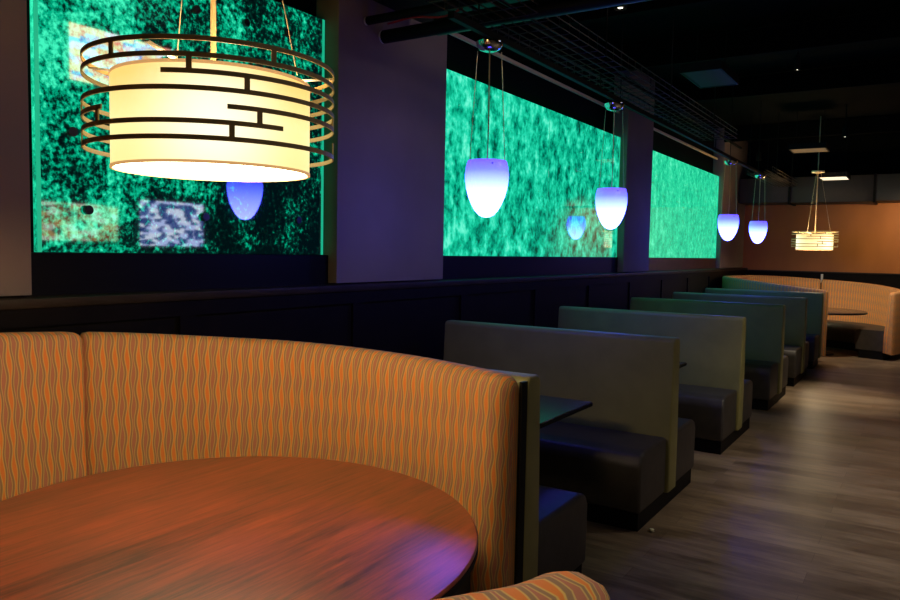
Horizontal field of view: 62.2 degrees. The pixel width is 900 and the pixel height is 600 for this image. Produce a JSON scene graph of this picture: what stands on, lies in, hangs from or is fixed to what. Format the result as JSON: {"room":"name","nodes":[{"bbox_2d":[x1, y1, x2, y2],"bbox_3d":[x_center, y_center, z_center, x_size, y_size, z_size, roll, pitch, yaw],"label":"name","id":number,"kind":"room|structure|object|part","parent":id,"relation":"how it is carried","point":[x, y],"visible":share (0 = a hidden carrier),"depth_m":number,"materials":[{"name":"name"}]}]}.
{"room":"eatery","nodes":[
{"label":"eatery","id":0,"kind":"room"},
{"bbox_2d":[0,0,31,295],"bbox_3d":[-2.527,-1.270,2.246,0.200,2.600,2.355,4,4,33],"label":"column","id":1,"kind":"structure","parent":0,"point":[15,226],"depth_m":3.17,"materials":[{"name":"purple paint"}]},
{"bbox_2d":[26,0,714,256],"bbox_3d":[0.621,-0.860,7.590,0.220,4.000,19.900,4,4,33],"label":"wall","id":2,"kind":"structure","parent":0,"point":[462,58],"depth_m":7.74,"materials":[{"name":"black paint"}]},
{"bbox_2d":[25,252,327,295],"bbox_3d":[-1.405,-0.160,4.173,0.125,0.195,1.995,4,4,33],"label":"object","id":3,"kind":"structure","parent":2,"relation":"attached to","point":[51,273],"depth_m":3.92,"materials":[{"name":"black"}]},
{"bbox_2d":[30,0,324,254],"bbox_3d":[-1.339,-1.015,4.096,0.050,1.517,1.875,4,4,33],"label":"window","id":4,"kind":"structure","parent":2,"relation":"in","point":[81,204],"depth_m":3.79,"materials":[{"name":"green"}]},
{"bbox_2d":[0,270,746,359],"bbox_3d":[0.812,0.475,7.538,0.295,1.350,19.500,4,4,33],"label":"wainscoting","id":5,"kind":"structure","parent":2,"relation":"attached to","point":[411,321],"depth_m":5.14,"materials":[{"name":"black wood"}]},
{"bbox_2d":[0,268,747,309],"bbox_3d":[0.830,-0.219,7.490,0.305,0.042,19.500,4,4,33],"label":"trim","id":6,"kind":"structure","parent":2,"relation":"attached to","point":[70,300],"depth_m":4.27,"materials":[{"name":"black wood"}]},
{"bbox_2d":[433,256,617,279],"bbox_3d":[0.966,-0.358,7.856,0.125,0.195,4.205,4,4,33],"label":"trim","id":7,"kind":"structure","parent":2,"relation":"attached to","point":[454,267],"depth_m":7.32,"materials":[{"name":"black"}]},
{"bbox_2d":[443,69,620,256],"bbox_3d":[1.010,-1.212,7.761,0.034,1.517,4.160,4,4,33],"label":"window","id":8,"kind":"structure","parent":2,"relation":"in","point":[548,207],"depth_m":7.34,"materials":[{"name":"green glass"}]},
{"bbox_3d":[0.444,-1.165,6.886,0.030,1.517,2.074,4,4,33],"label":"glass pane","id":9,"kind":"part","parent":8,"relation":"part of","materials":[{"name":"green glass"}]},
{"bbox_3d":[1.572,-1.259,8.638,0.030,1.517,2.074,4,4,33],"label":"glass pane","id":10,"kind":"part","parent":8,"relation":"part of","materials":[{"name":"green"}]},
{"bbox_2d":[449,33,618,112],"bbox_3d":[1.010,-2.295,7.721,0.025,0.030,4.190,4,4,33],"label":"trim","id":11,"kind":"structure","parent":2,"relation":"attached to","point":[459,36],"depth_m":7.41,"materials":[{"name":"black metal"}]},
{"bbox_2d":[648,258,715,270],"bbox_3d":[3.797,-0.594,12.256,0.125,0.195,4.210,4,4,33],"label":"trim","id":12,"kind":"structure","parent":2,"relation":"attached to","point":[655,264],"depth_m":12.01,"materials":[{"name":"black laminate"}]},
{"bbox_2d":[649,151,718,257],"bbox_3d":[3.849,-1.448,12.171,0.034,1.517,4.180,4,4,33],"label":"window","id":13,"kind":"structure","parent":2,"relation":"in","point":[684,197],"depth_m":11.93,"materials":[{"name":"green glass"}]},
{"bbox_2d":[654,128,717,159],"bbox_3d":[3.902,-2.536,12.215,0.025,0.030,3.970,4,4,33],"label":"trim","id":14,"kind":"structure","parent":2,"relation":"attached to","point":[655,129],"depth_m":11.94,"materials":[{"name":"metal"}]},
{"bbox_2d":[316,0,446,282],"bbox_3d":[-0.464,-1.442,5.450,0.200,2.600,1.285,4,4,33],"label":"column","id":15,"kind":"structure","parent":0,"point":[383,197],"depth_m":5.27,"materials":[{"name":"purple paint"}]},
{"bbox_2d":[613,70,654,271],"bbox_3d":[2.435,-1.683,9.955,0.200,2.600,1.030,4,4,33],"label":"column","id":16,"kind":"structure","parent":0,"point":[635,131],"depth_m":9.77,"materials":[{"name":"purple paint"}]},
{"bbox_2d":[553,0,899,141],"bbox_3d":[4.242,-2.696,5.160,9.100,0.120,19.900,4,4,33],"label":"ceiling","id":17,"kind":"structure","parent":0,"point":[884,100],"depth_m":8.68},
{"bbox_2d":[80,0,333,181],"bbox_3d":[-0.696,-1.456,2.187,0.718,2.150,0.718,4,4,33],"label":"lamp","id":18,"kind":"object","parent":17,"relation":"hanging from","point":[187,118],"visible":1,"depth_m":2.00,"materials":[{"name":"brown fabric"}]},
{"bbox_3d":[-0.711,-0.648,2.241,0.574,0.009,0.574,4,4,33],"label":"shade trim","id":19,"kind":"part","parent":18,"relation":"part of","materials":[{"name":"brown fabric"}]},
{"bbox_3d":[-0.713,-0.519,2.249,0.570,0.262,0.570,4,4,33],"label":"lamp shade","id":20,"kind":"part","parent":18,"relation":"part of","materials":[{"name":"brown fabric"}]},
{"bbox_3d":[-0.716,-0.388,2.258,0.574,0.008,0.574,4,4,33],"label":"shade trim","id":21,"kind":"part","parent":18,"relation":"part of","materials":[{"name":"brown"}]},
{"bbox_2d":[115,162,304,178],"bbox_3d":[-0.716,-0.396,2.257,0.554,0.004,0.554,4,4,33],"label":"diffuser","id":22,"kind":"object","parent":18,"relation":"attached to","point":[174,170],"depth_m":2.26,"materials":[{"name":"white plastic"}]},
{"bbox_3d":[-0.695,-1.466,2.187,0.015,2.131,0.016,4,4,33],"label":"stem","id":23,"kind":"part","parent":18,"relation":"part of","materials":[{"name":"brown metal"}]},
{"bbox_2d":[373,0,527,22],"bbox_3d":[0.360,-2.309,4.704,1.700,0.720,0.600,4,4,33],"label":"box","id":24,"kind":"object","parent":17,"relation":"hanging from","point":[396,5],"visible":0.47,"depth_m":5.00,"materials":[{"name":"black paint"}]},
{"bbox_2d":[425,0,765,174],"bbox_3d":[2.459,-2.296,7.845,0.479,1.100,9.454,4,4,33],"label":"grid","id":25,"kind":"object","parent":17,"relation":"hanging from","point":[453,15],"visible":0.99,"depth_m":5.69,"materials":[{"name":"grey metal"}]},
{"bbox_2d":[364,0,489,24],"bbox_3d":[0.271,-1.837,4.513,1.995,0.056,0.056,4,4,33],"label":"ceiling pipe","id":26,"kind":"object","parent":25,"relation":"on","point":[430,8],"visible":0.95,"depth_m":4.82,"materials":[{"name":"black paint"}]},
{"bbox_3d":[0.167,-1.656,4.327,0.009,0.120,0.010,4,4,33],"label":"hanger rod","id":27,"kind":"part","parent":25,"relation":"part of","materials":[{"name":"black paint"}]},
{"bbox_2d":[465,39,508,216],"bbox_3d":[0.231,-1.034,4.551,0.268,1.055,0.268,4,4,33],"label":"glass pendant","id":28,"kind":"object","parent":25,"relation":"hanging from","point":[486,179],"visible":1,"depth_m":4.48,"materials":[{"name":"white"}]},
{"bbox_3d":[0.225,-0.680,4.575,0.268,0.345,0.268,4,4,33],"label":"lamp shade","id":29,"kind":"part","parent":28,"relation":"part of","materials":[{"name":"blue glass"}]},
{"bbox_3d":[0.235,-1.179,4.542,0.011,0.675,0.009,2,4,10],"label":"cord","id":30,"kind":"part","parent":28,"relation":"part of","materials":[{"name":"brown plastic"}]},
{"bbox_2d":[379,0,642,43],"bbox_3d":[0.356,-1.762,4.617,1.955,0.090,0.090,4,4,33],"label":"ceiling pipe","id":31,"kind":"object","parent":25,"relation":"attached to","point":[547,8],"visible":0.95,"depth_m":4.61,"materials":[{"name":"black paint"}]},
{"bbox_2d":[387,8,462,24],"bbox_3d":[-0.168,-1.849,4.872,0.603,0.042,0.041,4,4,33],"label":"cable","id":32,"kind":"object","parent":31,"relation":"on","point":[457,10],"visible":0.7,"depth_m":4.86,"materials":[{"name":"black plastic"}]},
{"bbox_2d":[433,0,649,35],"bbox_3d":[0.588,-1.819,4.643,1.600,0.120,0.120,4,4,33],"label":"ceiling pipe","id":33,"kind":"object","parent":25,"relation":"on","point":[528,1],"visible":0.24,"depth_m":4.70,"materials":[{"name":"grey metal"}]},
{"bbox_3d":[1.132,-2.231,5.342,0.009,0.950,0.010,4,4,33],"label":"hanger rod","id":34,"kind":"part","parent":25,"relation":"part of","materials":[{"name":"black paint"}]},
{"bbox_2d":[595,102,626,228],"bbox_3d":[1.380,-1.130,6.337,0.268,1.055,0.268,4,4,33],"label":"glass pendant","id":35,"kind":"object","parent":25,"relation":"hanging from","point":[611,203],"visible":1,"depth_m":6.27,"materials":[{"name":"white glass"}]},
{"bbox_3d":[1.374,-0.775,6.360,0.268,0.345,0.268,4,4,33],"label":"lamp shade","id":36,"kind":"part","parent":35,"relation":"part of","materials":[{"name":"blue glass"}]},
{"bbox_3d":[1.385,-1.274,6.327,0.011,0.675,0.009,2,4,10],"label":"cord","id":37,"kind":"part","parent":35,"relation":"part of","materials":[{"name":"brown plastic"}]},
{"bbox_3d":[1.602,-2.327,6.939,0.009,0.950,0.010,4,4,33],"label":"hanger rod","id":38,"kind":"part","parent":25,"relation":"part of","materials":[{"name":"black paint"}]},
{"bbox_3d":[2.467,-2.400,8.283,0.009,0.950,0.010,4,4,33],"label":"hanger rod","id":39,"kind":"part","parent":25,"relation":"part of","materials":[{"name":"black paint"}]},
{"bbox_3d":[1.997,-2.303,6.686,0.009,0.950,0.010,4,4,33],"label":"hanger rod","id":40,"kind":"part","parent":25,"relation":"part of","materials":[{"name":"black paint"}]},
{"bbox_3d":[2.862,-2.375,8.030,0.009,0.950,0.010,4,4,33],"label":"hanger rod","id":41,"kind":"part","parent":25,"relation":"part of","materials":[{"name":"black paint"}]},
{"bbox_2d":[718,160,738,240],"bbox_3d":[3.722,-1.319,9.938,0.268,1.055,0.268,4,4,33],"label":"glass pendant","id":42,"kind":"object","parent":25,"relation":"hanging from","point":[728,224],"visible":1,"depth_m":9.87,"materials":[{"name":"white glass"}]},
{"bbox_3d":[3.715,-0.965,9.961,0.268,0.345,0.268,4,4,33],"label":"lamp shade","id":43,"kind":"part","parent":42,"relation":"part of","materials":[{"name":"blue glass"}]},
{"bbox_3d":[3.726,-1.464,9.929,0.011,0.675,0.009,-2,5,-35],"label":"cord","id":44,"kind":"part","parent":42,"relation":"part of","materials":[{"name":"brown plastic"}]},
{"bbox_3d":[3.691,-2.418,9.756,0.009,1.060,0.010,4,4,33],"label":"hanger rod","id":45,"kind":"part","parent":25,"relation":"part of","materials":[{"name":"black paint"}]},
{"bbox_2d":[749,175,766,242],"bbox_3d":[4.812,-1.409,11.613,0.268,1.055,0.268,4,4,33],"label":"glass pendant","id":46,"kind":"object","parent":25,"relation":"hanging from","point":[757,229],"visible":1,"depth_m":11.54,"materials":[{"name":"white glass"}]},
{"bbox_3d":[4.805,-1.055,11.636,0.268,0.345,0.268,4,4,33],"label":"lamp shade","id":47,"kind":"part","parent":46,"relation":"part of","materials":[{"name":"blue glass"}]},
{"bbox_3d":[4.718,-2.504,11.352,0.009,1.060,0.010,4,4,33],"label":"hanger rod","id":48,"kind":"part","parent":25,"relation":"part of","materials":[{"name":"black paint"}]},
{"bbox_2d":[614,4,626,10],"bbox_3d":[1.240,-2.407,5.382,0.096,0.600,0.096,4,4,33],"label":"track spotlight","id":49,"kind":"object","parent":17,"relation":"hanging from","point":[621,7],"visible":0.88,"depth_m":5.40,"materials":[{"name":"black paint"}]},
{"bbox_2d":[529,0,733,30],"bbox_3d":[4.211,-2.465,4.836,8.180,0.260,0.100,4,4,33],"label":"joist","id":50,"kind":"object","parent":17,"relation":"attached to","point":[652,6],"visible":0.4,"depth_m":6.51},
{"bbox_2d":[529,21,741,148],"bbox_3d":[2.618,-2.667,9.124,0.040,0.520,9.000,4,4,33],"label":"conduit","id":51,"kind":"object","parent":17,"relation":"hanging from","point":[578,50],"visible":0.28,"depth_m":8.27,"materials":[{"name":"black metal"}]},
{"bbox_2d":[680,24,738,87],"bbox_3d":[2.683,-2.542,7.660,0.400,0.535,0.790,4,4,33],"label":"ceiling fixture","id":52,"kind":"object","parent":17,"relation":"hanging from","point":[716,73],"visible":1,"depth_m":7.54,"materials":[{"name":"grey"}]},
{"bbox_3d":[2.563,-2.592,7.735,0.007,0.450,0.008,4,4,33],"label":"hanger rod","id":53,"kind":"part","parent":52,"relation":"part of","materials":[{"name":"black paint"}]},
{"bbox_3d":[2.805,-2.577,7.580,0.007,0.450,0.008,4,4,33],"label":"hanger rod","id":54,"kind":"part","parent":52,"relation":"part of","materials":[{"name":"black paint"}]},
{"bbox_2d":[603,9,899,73],"bbox_3d":[5.238,-2.551,6.432,8.180,0.260,0.100,4,4,33],"label":"ceiling beam","id":55,"kind":"structure","parent":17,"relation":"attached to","point":[881,26],"depth_m":7.65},
{"bbox_2d":[746,111,796,186],"bbox_3d":[5.734,-2.619,13.160,0.429,1.030,2.654,4,4,33],"label":"cable tray","id":56,"kind":"object","parent":17,"relation":"hanging from","point":[778,178],"visible":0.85,"depth_m":13.07,"materials":[{"name":"grey metal"}]},
{"bbox_3d":[5.005,-2.583,12.414,0.009,1.030,0.010,4,4,33],"label":"hanger rod","id":57,"kind":"part","parent":56,"relation":"part of","materials":[{"name":"black paint"}]},
{"bbox_2d":[746,166,796,186],"bbox_3d":[5.726,-2.162,13.190,0.407,0.113,2.654,4,4,33],"label":"grid","id":58,"kind":"object","parent":56,"relation":"on","point":[778,178],"depth_m":13.13,"materials":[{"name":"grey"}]},
{"bbox_3d":[5.358,-2.562,12.188,0.009,1.030,0.010,4,4,33],"label":"hanger rod","id":59,"kind":"part","parent":56,"relation":"part of","materials":[{"name":"black paint"}]},
{"bbox_2d":[659,60,899,104],"bbox_3d":[6.374,-2.645,8.196,8.180,0.260,0.100,4,4,33],"label":"ceiling beam","id":60,"kind":"structure","parent":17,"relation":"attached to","point":[887,72],"depth_m":9.41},
{"bbox_2d":[794,51,800,70],"bbox_3d":[3.669,-2.624,7.855,0.064,0.400,0.064,4,4,33],"label":"track spotlight","id":61,"kind":"object","parent":17,"relation":"hanging from","point":[797,66],"visible":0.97,"depth_m":7.84,"materials":[{"name":"black paint"}]},
{"bbox_2d":[788,112,829,153],"bbox_3d":[5.783,-2.717,11.965,0.540,0.635,0.540,4,4,33],"label":"ceiling fixture","id":62,"kind":"object","parent":17,"relation":"hanging from","point":[823,146],"visible":1,"depth_m":11.85,"materials":[{"name":"brown"}]},
{"bbox_2d":[724,115,899,141],"bbox_3d":[8.482,-2.821,11.472,8.180,0.260,0.100,4,4,33],"label":"joist","id":63,"kind":"object","parent":17,"relation":"attached to","point":[891,123],"visible":1,"depth_m":12.82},
{"bbox_2d":[791,116,838,249],"bbox_3d":[6.197,-1.965,12.572,0.718,2.239,0.718,4,4,33],"label":"lamp","id":64,"kind":"object","parent":17,"relation":"hanging from","point":[805,240],"visible":1,"depth_m":12.42,"materials":[{"name":"brown fabric"}]},
{"bbox_3d":[6.179,-0.983,12.637,0.570,0.262,0.570,4,4,33],"label":"lamp shade","id":65,"kind":"part","parent":64,"relation":"part of","materials":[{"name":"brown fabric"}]},
{"bbox_3d":[6.198,-1.975,12.571,0.015,2.220,0.016,4,4,33],"label":"stem","id":66,"kind":"part","parent":64,"relation":"part of","materials":[{"name":"brown metal"}]},
{"bbox_2d":[818,146,850,180],"bbox_3d":[6.831,-2.623,13.200,0.460,0.945,0.640,4,4,33],"label":"ceiling fixture","id":67,"kind":"object","parent":17,"relation":"hanging from","point":[827,176],"visible":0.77,"depth_m":13.05,"materials":[{"name":"white"}]},
{"bbox_2d":[842,104,848,137],"bbox_3d":[6.114,-2.768,11.511,0.096,0.500,0.096,4,4,33],"label":"track spotlight","id":68,"kind":"object","parent":17,"relation":"hanging from","point":[845,132],"visible":1,"depth_m":11.49,"materials":[{"name":"black paint"}]},
{"bbox_2d":[713,128,747,267],"bbox_3d":[5.536,-1.942,14.773,0.200,2.600,2.020,4,4,33],"label":"column","id":69,"kind":"structure","parent":0,"point":[729,254],"depth_m":14.44,"materials":[{"name":"beige paint"}]},
{"bbox_2d":[582,347,899,599],"bbox_3d":[4.248,1.419,5.377,8.900,0.120,19.900,4,4,33],"label":"floor","id":70,"kind":"structure","parent":0,"point":[804,504],"depth_m":4.72,"materials":[{"name":"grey wood"}]},
{"bbox_2d":[0,456,478,599],"bbox_3d":[-0.744,1.087,2.355,1.652,0.750,1.652,4,4,33],"label":"round table","id":71,"kind":"object","parent":70,"relation":"on","point":[245,527],"visible":0.98,"depth_m":2.28,"materials":[{"name":"brown wood"}]},
{"bbox_2d":[0,332,609,599],"bbox_3d":[-0.948,0.830,2.184,2.439,1.278,2.712,1,4,2],"label":"banquette","id":72,"kind":"object","parent":70,"relation":"on","point":[73,406],"visible":0.59,"depth_m":3.17,"materials":[{"name":"orange fabric"}]},
{"bbox_3d":[0.277,0.880,2.949,0.014,1.125,0.037,4,5,42],"label":"panel","id":73,"kind":"part","parent":72,"relation":"part of","materials":[{"name":"black wood"}]},
{"bbox_2d":[489,369,586,581],"bbox_3d":[-0.234,0.812,3.807,1.750,1.128,0.744,4,4,33],"label":"bench","id":74,"kind":"object","parent":70,"relation":"on","point":[555,520],"visible":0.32,"depth_m":3.27,"materials":[{"name":"black leather"}]},
{"bbox_3d":[-0.393,0.773,3.554,1.750,1.023,0.150,4,4,33],"label":"backrest","id":75,"kind":"part","parent":74,"relation":"part of","materials":[{"name":"orange fabric"}]},
{"bbox_2d":[537,485,586,575],"bbox_3d":[-0.206,1.080,3.895,1.730,0.367,0.591,4,4,33],"label":"seat cushion","id":76,"kind":"object","parent":74,"relation":"on","point":[562,524],"depth_m":3.45,"materials":[{"name":"black leather"}]},
{"bbox_2d":[540,395,592,427],"bbox_3d":[-0.010,0.956,4.569,1.556,0.750,0.726,4,4,33],"label":"table","id":77,"kind":"object","parent":70,"relation":"on","point":[552,409],"visible":0.02,"depth_m":4.25,"materials":[{"name":"laminate"}]},
{"bbox_2d":[444,320,694,531],"bbox_3d":[0.721,0.747,5.290,1.750,1.100,1.218,4,4,33],"label":"bench","id":78,"kind":"object","parent":70,"relation":"on","point":[630,453],"visible":0.62,"depth_m":4.86,"materials":[{"name":"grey leather"}]},
{"bbox_2d":[539,421,665,513],"bbox_3d":[0.516,1.020,5.016,1.730,0.367,0.511,4,4,33],"label":"seat cushion","id":79,"kind":"object","parent":78,"relation":"on","point":[619,469],"depth_m":4.55,"materials":[{"name":"black leather"}]},
{"bbox_2d":[676,418,694,480],"bbox_3d":[0.893,0.989,5.602,1.730,0.367,0.531,4,4,33],"label":"seat cushion","id":80,"kind":"object","parent":78,"relation":"on","point":[686,427],"depth_m":5.14,"materials":[{"name":"black leather"}]},
{"bbox_2d":[558,306,752,454],"bbox_3d":[1.840,0.653,7.029,1.750,1.100,1.218,4,4,33],"label":"bench","id":81,"kind":"object","parent":70,"relation":"on","point":[714,392],"visible":0.48,"depth_m":6.61,"materials":[{"name":"grey leather"}]},
{"bbox_2d":[678,384,736,441],"bbox_3d":[1.635,0.927,6.755,1.730,0.367,0.511,4,4,33],"label":"seat cushion","id":82,"kind":"object","parent":81,"relation":"on","point":[712,408],"depth_m":6.20,"materials":[{"name":"black leather"}]},
{"bbox_2d":[742,379,752,422],"bbox_3d":[2.012,0.895,7.340,1.730,0.367,0.531,4,4,33],"label":"seat cushion","id":83,"kind":"object","parent":81,"relation":"on","point":[748,385],"depth_m":6.90,"materials":[{"name":"black leather"}]},
{"bbox_2d":[679,362,686,367],"bbox_3d":[1.093,0.864,6.283,1.556,0.750,0.726,4,4,33],"label":"table","id":84,"kind":"object","parent":70,"relation":"on","point":[681,364],"visible":0.02,"depth_m":6.07,"materials":[{"name":"laminate"}]},
{"bbox_2d":[630,297,787,410],"bbox_3d":[2.986,0.558,8.810,1.750,1.100,1.218,4,4,33],"label":"bench","id":85,"kind":"object","parent":70,"relation":"on","point":[766,364],"visible":0.42,"depth_m":8.37,"materials":[{"name":"green leather"}]},
{"bbox_2d":[744,359,778,400],"bbox_3d":[2.781,0.831,8.536,1.730,0.367,0.511,4,4,33],"label":"seat cushion","id":86,"kind":"object","parent":85,"relation":"on","point":[763,373],"depth_m":7.95,"materials":[{"name":"black leather"}]},
{"bbox_2d":[782,355,787,387],"bbox_3d":[3.159,0.800,9.121,1.730,0.367,0.531,4,4,33],"label":"seat cushion","id":87,"kind":"object","parent":85,"relation":"on","point":[785,358],"depth_m":8.68,"materials":[{"name":"brown leather"}]},
{"bbox_2d":[673,292,808,386],"bbox_3d":[3.959,0.476,10.322,1.750,1.100,1.218,4,4,33],"label":"bench","id":88,"kind":"object","parent":70,"relation":"on","point":[796,347],"visible":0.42,"depth_m":9.86,"materials":[{"name":"green leather"}]},
{"bbox_2d":[784,345,801,377],"bbox_3d":[3.755,0.750,10.047,1.730,0.367,0.511,4,4,33],"label":"seat cushion","id":89,"kind":"object","parent":88,"relation":"on","point":[794,352],"depth_m":9.43,"materials":[{"name":"brown leather"}]},
{"bbox_2d":[804,341,808,368],"bbox_3d":[4.132,0.719,10.633,1.730,0.367,0.531,4,4,33],"label":"seat cushion","id":90,"kind":"object","parent":88,"relation":"on","point":[806,344],"depth_m":10.21,"materials":[{"name":"black leather"}]},
{"bbox_2d":[705,288,823,368],"bbox_3d":[4.793,0.407,11.618,1.750,1.100,0.664,4,4,33],"label":"bench","id":91,"kind":"object","parent":70,"relation":"on","point":[815,305],"visible":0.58,"depth_m":11.37,"materials":[{"name":"green leather"}]},
{"bbox_2d":[806,334,818,361],"bbox_3d":[4.739,0.668,11.576,1.730,0.367,0.511,4,4,33],"label":"seat cushion","id":92,"kind":"object","parent":91,"relation":"on","point":[813,339],"depth_m":10.95,"materials":[{"name":"black leather"}]},
{"bbox_2d":[722,275,899,359],"bbox_3d":[6.252,0.254,13.014,2.862,1.277,2.891,4,4,33],"label":"banquette","id":93,"kind":"object","parent":70,"relation":"on","point":[876,334],"visible":0.48,"depth_m":13.15,"materials":[{"name":"orange fabric"}]},
{"bbox_2d":[722,275,828,355],"bbox_3d":[5.702,0.178,13.250,1.661,1.177,2.912,3,4,24],"label":"cushion","id":94,"kind":"object","parent":93,"relation":"on","point":[747,282],"depth_m":12.77,"materials":[{"name":"green fabric"}]},
{"bbox_2d":[826,320,884,351],"bbox_3d":[6.247,0.587,13.037,2.562,0.330,2.594,4,4,33],"label":"seat cushion","id":95,"kind":"object","parent":93,"relation":"on","point":[866,336],"depth_m":13.03,"materials":[{"name":"brown leather"}]},
{"bbox_2d":[821,279,899,354],"bbox_3d":[7.106,0.247,12.991,1.403,1.125,2.001,4,4,33],"label":"cushion","id":96,"kind":"object","parent":93,"relation":"on","point":[877,332],"depth_m":13.21,"materials":[{"name":"orange fabric"}]},
{"bbox_2d":[825,307,867,355],"bbox_3d":[6.211,0.534,12.757,1.604,0.750,1.604,4,4,33],"label":"round table","id":97,"kind":"object","parent":70,"relation":"on","point":[831,311],"visible":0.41,"depth_m":12.35,"materials":[{"name":"laminate"}]},
{"bbox_3d":[6.204,0.886,12.780,0.680,0.045,0.680,4,4,33],"label":"plate","id":98,"kind":"part","parent":97,"relation":"part of","materials":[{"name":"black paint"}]},
{"bbox_2d":[739,203,899,273],"bbox_3d":[9.689,-0.626,13.492,8.700,3.100,0.200,4,4,33],"label":"wall","id":99,"kind":"structure","parent":0,"point":[869,234],"depth_m":14.72,"materials":[{"name":"orange paint"}]},
{"bbox_2d":[739,173,899,205],"bbox_3d":[8.099,-2.056,13.825,5.080,0.530,0.770,4,4,33],"label":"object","id":100,"kind":"object","parent":99,"relation":"attached to","point":[876,188],"visible":0.94,"depth_m":14.12,"materials":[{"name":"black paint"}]},
{"bbox_2d":[746,133,899,178],"bbox_3d":[9.727,-2.621,13.360,8.700,0.900,0.200,4,4,33],"label":"trim","id":101,"kind":"structure","parent":99,"relation":"attached to","point":[878,153],"depth_m":14.62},
{"bbox_2d":[746,271,899,288],"bbox_3d":[9.639,0.264,13.405,8.200,1.335,0.080,4,4,33],"label":"trim","id":102,"kind":"structure","parent":99,"relation":"attached to","point":[893,281],"depth_m":14.54,"materials":[{"name":"brown wood"}]},
{"bbox_2d":[746,269,899,274],"bbox_3d":[9.646,-0.414,13.352,8.200,0.025,0.100,4,4,33],"label":"trim","id":103,"kind":"structure","parent":99,"relation":"attached to","point":[747,269],"depth_m":14.75,"materials":[{"name":"brown wood"}]}
]}

